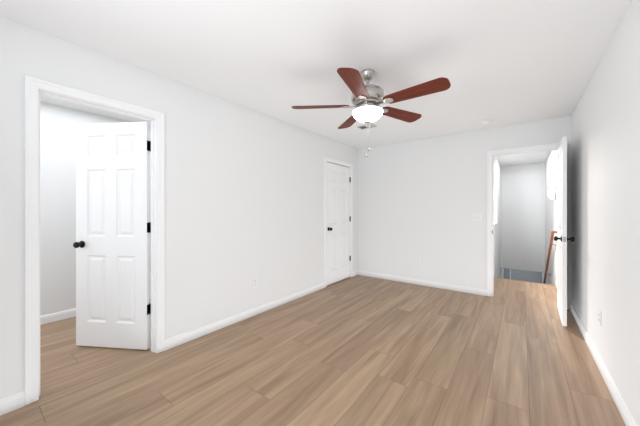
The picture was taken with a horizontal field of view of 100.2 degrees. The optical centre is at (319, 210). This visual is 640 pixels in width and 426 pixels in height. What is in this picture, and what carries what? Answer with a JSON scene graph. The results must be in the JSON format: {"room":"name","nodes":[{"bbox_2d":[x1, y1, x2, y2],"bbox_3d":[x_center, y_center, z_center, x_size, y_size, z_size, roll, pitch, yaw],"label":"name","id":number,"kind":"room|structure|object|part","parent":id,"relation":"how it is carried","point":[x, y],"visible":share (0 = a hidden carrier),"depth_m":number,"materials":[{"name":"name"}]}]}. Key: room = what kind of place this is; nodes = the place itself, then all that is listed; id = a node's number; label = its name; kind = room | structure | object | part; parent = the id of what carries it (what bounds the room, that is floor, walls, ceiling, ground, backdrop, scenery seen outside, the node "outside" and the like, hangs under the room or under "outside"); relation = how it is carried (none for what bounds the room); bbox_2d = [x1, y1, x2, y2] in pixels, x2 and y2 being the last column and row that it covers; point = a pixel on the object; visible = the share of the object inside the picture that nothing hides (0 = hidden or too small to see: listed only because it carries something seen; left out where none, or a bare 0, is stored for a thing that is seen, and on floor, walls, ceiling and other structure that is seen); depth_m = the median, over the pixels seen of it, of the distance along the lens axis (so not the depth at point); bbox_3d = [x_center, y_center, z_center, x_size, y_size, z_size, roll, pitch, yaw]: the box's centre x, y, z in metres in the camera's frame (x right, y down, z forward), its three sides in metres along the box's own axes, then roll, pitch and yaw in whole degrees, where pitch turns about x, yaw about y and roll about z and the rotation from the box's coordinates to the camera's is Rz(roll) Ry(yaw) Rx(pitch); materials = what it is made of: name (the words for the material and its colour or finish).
{"room":"empty bedroom","nodes":[
{"label":"empty bedroom","id":0,"kind":"room"},
{"bbox_2d":[40,102,128,315],"bbox_3d":[-2.152,0.030,2.955,1.662,2.440,4.520,0,0,37],"label":"wall","id":1,"kind":"structure","parent":0,"point":[57,123],"depth_m":3.05,"materials":[{"name":"paint"}]},
{"bbox_2d":[40,308,75,324],"bbox_3d":[-2.750,1.203,3.332,0.014,0.093,4.400,0,0,37],"label":"baseboard","id":2,"kind":"structure","parent":1,"relation":"attached to","point":[52,317],"depth_m":3.03,"materials":[{"name":"paint"}]},
{"bbox_2d":[0,16,357,398],"bbox_3d":[-1.023,0.030,2.971,0.120,2.440,5.907,0,0,37],"label":"wall","id":3,"kind":"structure","parent":0,"point":[244,187],"depth_m":2.66,"materials":[{"name":"paint"}]},
{"bbox_2d":[24,75,164,405],"bbox_3d":[-1.691,0.193,2.088,0.156,2.114,0.840,0,0,37],"label":"door frame","id":4,"kind":"structure","parent":3,"relation":"attached to","point":[33,87],"depth_m":1.79,"materials":[{"name":"paint"}]},
{"bbox_2d":[73,121,150,349],"bbox_3d":[-1.863,0.224,2.425,0.758,2.022,0.169,0,0,6],"label":"door","id":5,"kind":"structure","parent":3,"relation":"in","point":[112,244],"depth_m":2.41,"materials":[{"name":"paint"}]},
{"bbox_3d":[-2.174,0.310,2.408,0.064,0.064,0.067,0,0,6],"label":"knob","id":6,"kind":"part","parent":5,"relation":"part of","materials":[{"name":"black metal"}]},
{"bbox_2d":[0,270,357,415],"bbox_3d":[-1.006,1.203,2.883,0.014,0.093,5.787,0,0,37],"label":"baseboard","id":7,"kind":"structure","parent":3,"relation":"attached to","point":[13,402],"depth_m":2.76,"materials":[{"name":"paint"}]},
{"bbox_2d":[253,278,256,287],"bbox_3d":[-0.775,0.865,3.193,0.009,0.114,0.070,0,0,37],"label":"wall outlet","id":8,"kind":"object","parent":3,"relation":"attached to","point":[254,279],"visible":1,"depth_m":3.19,"materials":[{"name":"white plastic"}]},
{"bbox_2d":[324,157,352,287],"bbox_3d":[0.311,0.193,4.681,0.088,2.114,0.887,0,0,37],"label":"door frame","id":9,"kind":"structure","parent":3,"relation":"attached to","point":[326,159],"depth_m":4.48,"materials":[{"name":"paint"}]},
{"bbox_2d":[327,162,350,285],"bbox_3d":[0.347,0.224,4.662,0.102,2.022,0.781,0,0,37],"label":"door","id":10,"kind":"structure","parent":3,"relation":"in","point":[338,177],"depth_m":4.66,"materials":[{"name":"paint"}]},
{"bbox_2d":[0,275,625,425],"bbox_3d":[-0.066,1.350,2.995,4.703,0.200,7.100,0,0,37],"label":"floor","id":11,"kind":"structure","parent":0,"point":[359,350],"depth_m":2.09,"materials":[{"name":"wood"}]},
{"bbox_2d":[494,277,555,285],"bbox_3d":[3.564,1.262,4.718,0.913,0.032,0.030,0,0,37],"label":"trim","id":12,"kind":"structure","parent":11,"relation":"on","point":[494,277],"depth_m":4.69,"materials":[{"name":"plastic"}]},
{"bbox_2d":[0,0,630,165],"bbox_3d":[0.843,-1.240,4.063,4.865,0.100,10.140,0,0,37],"label":"ceiling","id":13,"kind":"structure","parent":0,"point":[504,62],"depth_m":1.97,"materials":[{"name":"paint"}]},
{"bbox_2d":[357,123,376,129],"bbox_3d":[0.664,-1.185,3.798,0.236,0.010,0.160,0,0,37],"label":"ceiling vent","id":14,"kind":"object","parent":13,"relation":"in","point":[371,125],"visible":1,"depth_m":3.78,"materials":[{"name":"metal"}]},
{"bbox_2d":[292,68,450,156],"bbox_3d":[0.441,-0.839,2.283,1.233,0.702,1.271,0,0,37],"label":"ceiling fan","id":15,"kind":"object","parent":13,"relation":"hanging from","point":[367,98],"visible":1,"depth_m":2.20,"materials":[{"name":"brown wood"}]},
{"bbox_3d":[0.003,-0.905,2.345,0.500,0.006,0.152,0,13,4],"label":"blade","id":16,"kind":"part","parent":15,"relation":"part of","materials":[{"name":"brown wood"}]},
{"bbox_3d":[0.313,-0.905,2.714,0.152,0.006,0.500,-13,3,-14],"label":"blade","id":17,"kind":"part","parent":15,"relation":"part of","materials":[{"name":"brown wood"}]},
{"bbox_3d":[0.258,-0.905,1.936,0.152,0.006,0.500,13,5,22],"label":"blade","id":18,"kind":"part","parent":15,"relation":"part of","materials":[{"name":"brown wood"}]},
{"bbox_3d":[0.412,-0.811,2.316,0.260,0.090,0.260,0,0,37],"label":"lamp shade","id":19,"kind":"part","parent":15,"relation":"part of","materials":[{"name":"white glass"}]},
{"bbox_3d":[0.760,-0.905,2.533,0.500,0.006,0.152,0,-13,-32],"label":"blade","id":20,"kind":"part","parent":15,"relation":"part of","materials":[{"name":"brown wood"}]},
{"bbox_3d":[0.725,-0.905,2.052,0.500,0.006,0.152,0,-13,40],"label":"blade","id":21,"kind":"part","parent":15,"relation":"part of","materials":[{"name":"brown wood"}]},
{"bbox_2d":[480,119,491,124],"bbox_3d":[2.217,-1.170,3.577,0.144,0.041,0.144,0,0,37],"label":"smoke detector","id":22,"kind":"object","parent":13,"relation":"attached to","point":[488,121],"visible":1,"depth_m":3.54,"materials":[{"name":"white plastic"}]},
{"bbox_2d":[358,116,570,308],"bbox_3d":[2.030,0.030,4.291,3.161,2.440,0.120,0,0,37],"label":"wall","id":23,"kind":"structure","parent":0,"point":[419,199],"depth_m":4.35,"materials":[{"name":"paint"}]},
{"bbox_2d":[358,270,486,295],"bbox_3d":[1.587,1.203,4.542,2.123,0.093,0.014,0,0,37],"label":"baseboard","id":24,"kind":"structure","parent":23,"relation":"attached to","point":[472,290],"depth_m":4.41,"materials":[{"name":"paint"}]},
{"bbox_2d":[473,214,481,221],"bbox_3d":[2.333,0.110,3.975,0.116,0.114,0.018,0,0,37],"label":"light switch","id":25,"kind":"object","parent":23,"relation":"attached to","point":[476,217],"visible":1,"depth_m":3.97,"materials":[{"name":"white plastic"}]},
{"bbox_2d":[487,142,567,308],"bbox_3d":[2.822,0.193,3.692,0.872,2.114,0.156,0,0,37],"label":"door frame","id":26,"kind":"structure","parent":23,"relation":"attached to","point":[545,147],"depth_m":3.87,"materials":[{"name":"paint"}]},
{"bbox_2d":[554,136,574,325],"bbox_3d":[2.836,0.224,3.142,0.169,2.022,0.754,0,0,38],"label":"door","id":27,"kind":"structure","parent":23,"relation":"in","point":[561,238],"depth_m":2.87,"materials":[{"name":"paint"}]},
{"bbox_2d":[494,159,500,277],"bbox_3d":[2.879,1.405,6.227,2.000,5.190,3.993,0,0,37],"label":"wall","id":28,"kind":"structure","parent":0,"point":[497,167],"depth_m":6.21,"materials":[{"name":"paint"}]},
{"bbox_2d":[501,163,544,271],"bbox_3d":[5.769,0.180,7.736,1.033,2.740,1.900,0,0,37],"label":"wall","id":29,"kind":"structure","parent":0,"point":[523,185],"depth_m":6.93,"materials":[{"name":"paint"}]},
{"bbox_2d":[501,268,544,282],"bbox_3d":[5.763,2.775,7.628,1.153,2.450,1.720,0,0,37],"label":"wall","id":30,"kind":"structure","parent":0,"point":[521,275],"depth_m":8.17,"materials":[{"name":"paint"}]},
{"bbox_2d":[545,0,639,425],"bbox_3d":[3.260,1.405,3.428,0.158,5.190,11.800,0,0,37],"label":"wall","id":31,"kind":"structure","parent":0,"point":[605,121],"depth_m":1.88,"materials":[{"name":"paint"}]},
{"bbox_2d":[543,231,556,283],"bbox_3d":[4.688,1.242,5.512,0.079,1.813,2.912,0,0,37],"label":"handrail","id":32,"kind":"object","parent":31,"relation":"attached to","point":[552,232],"visible":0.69,"depth_m":4.90,"materials":[{"name":"red wood"}]},
{"bbox_2d":[548,188,555,199],"bbox_3d":[3.987,-0.280,4.608,0.105,0.196,0.141,0,0,37],"label":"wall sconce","id":33,"kind":"object","parent":31,"relation":"attached to","point":[551,193],"visible":1,"depth_m":4.55,"materials":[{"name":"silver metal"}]},
{"bbox_3d":[3.978,-0.274,4.614,0.083,0.163,0.141,0,0,37],"label":"lamp shade","id":34,"kind":"part","parent":33,"relation":"part of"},
{"bbox_2d":[598,309,600,325],"bbox_3d":[2.217,0.850,2.123,0.009,0.114,0.070,0,0,37],"label":"wall outlet","id":35,"kind":"object","parent":31,"relation":"attached to","point":[599,311],"visible":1,"depth_m":2.12,"materials":[{"name":"white plastic"}]},
{"bbox_2d":[570,303,636,425],"bbox_3d":[1.403,1.203,1.050,0.014,0.093,5.767,0,0,37],"label":"baseboard","id":36,"kind":"structure","parent":31,"relation":"attached to","point":[621,405],"depth_m":1.91,"materials":[{"name":"paint"}]}
]}

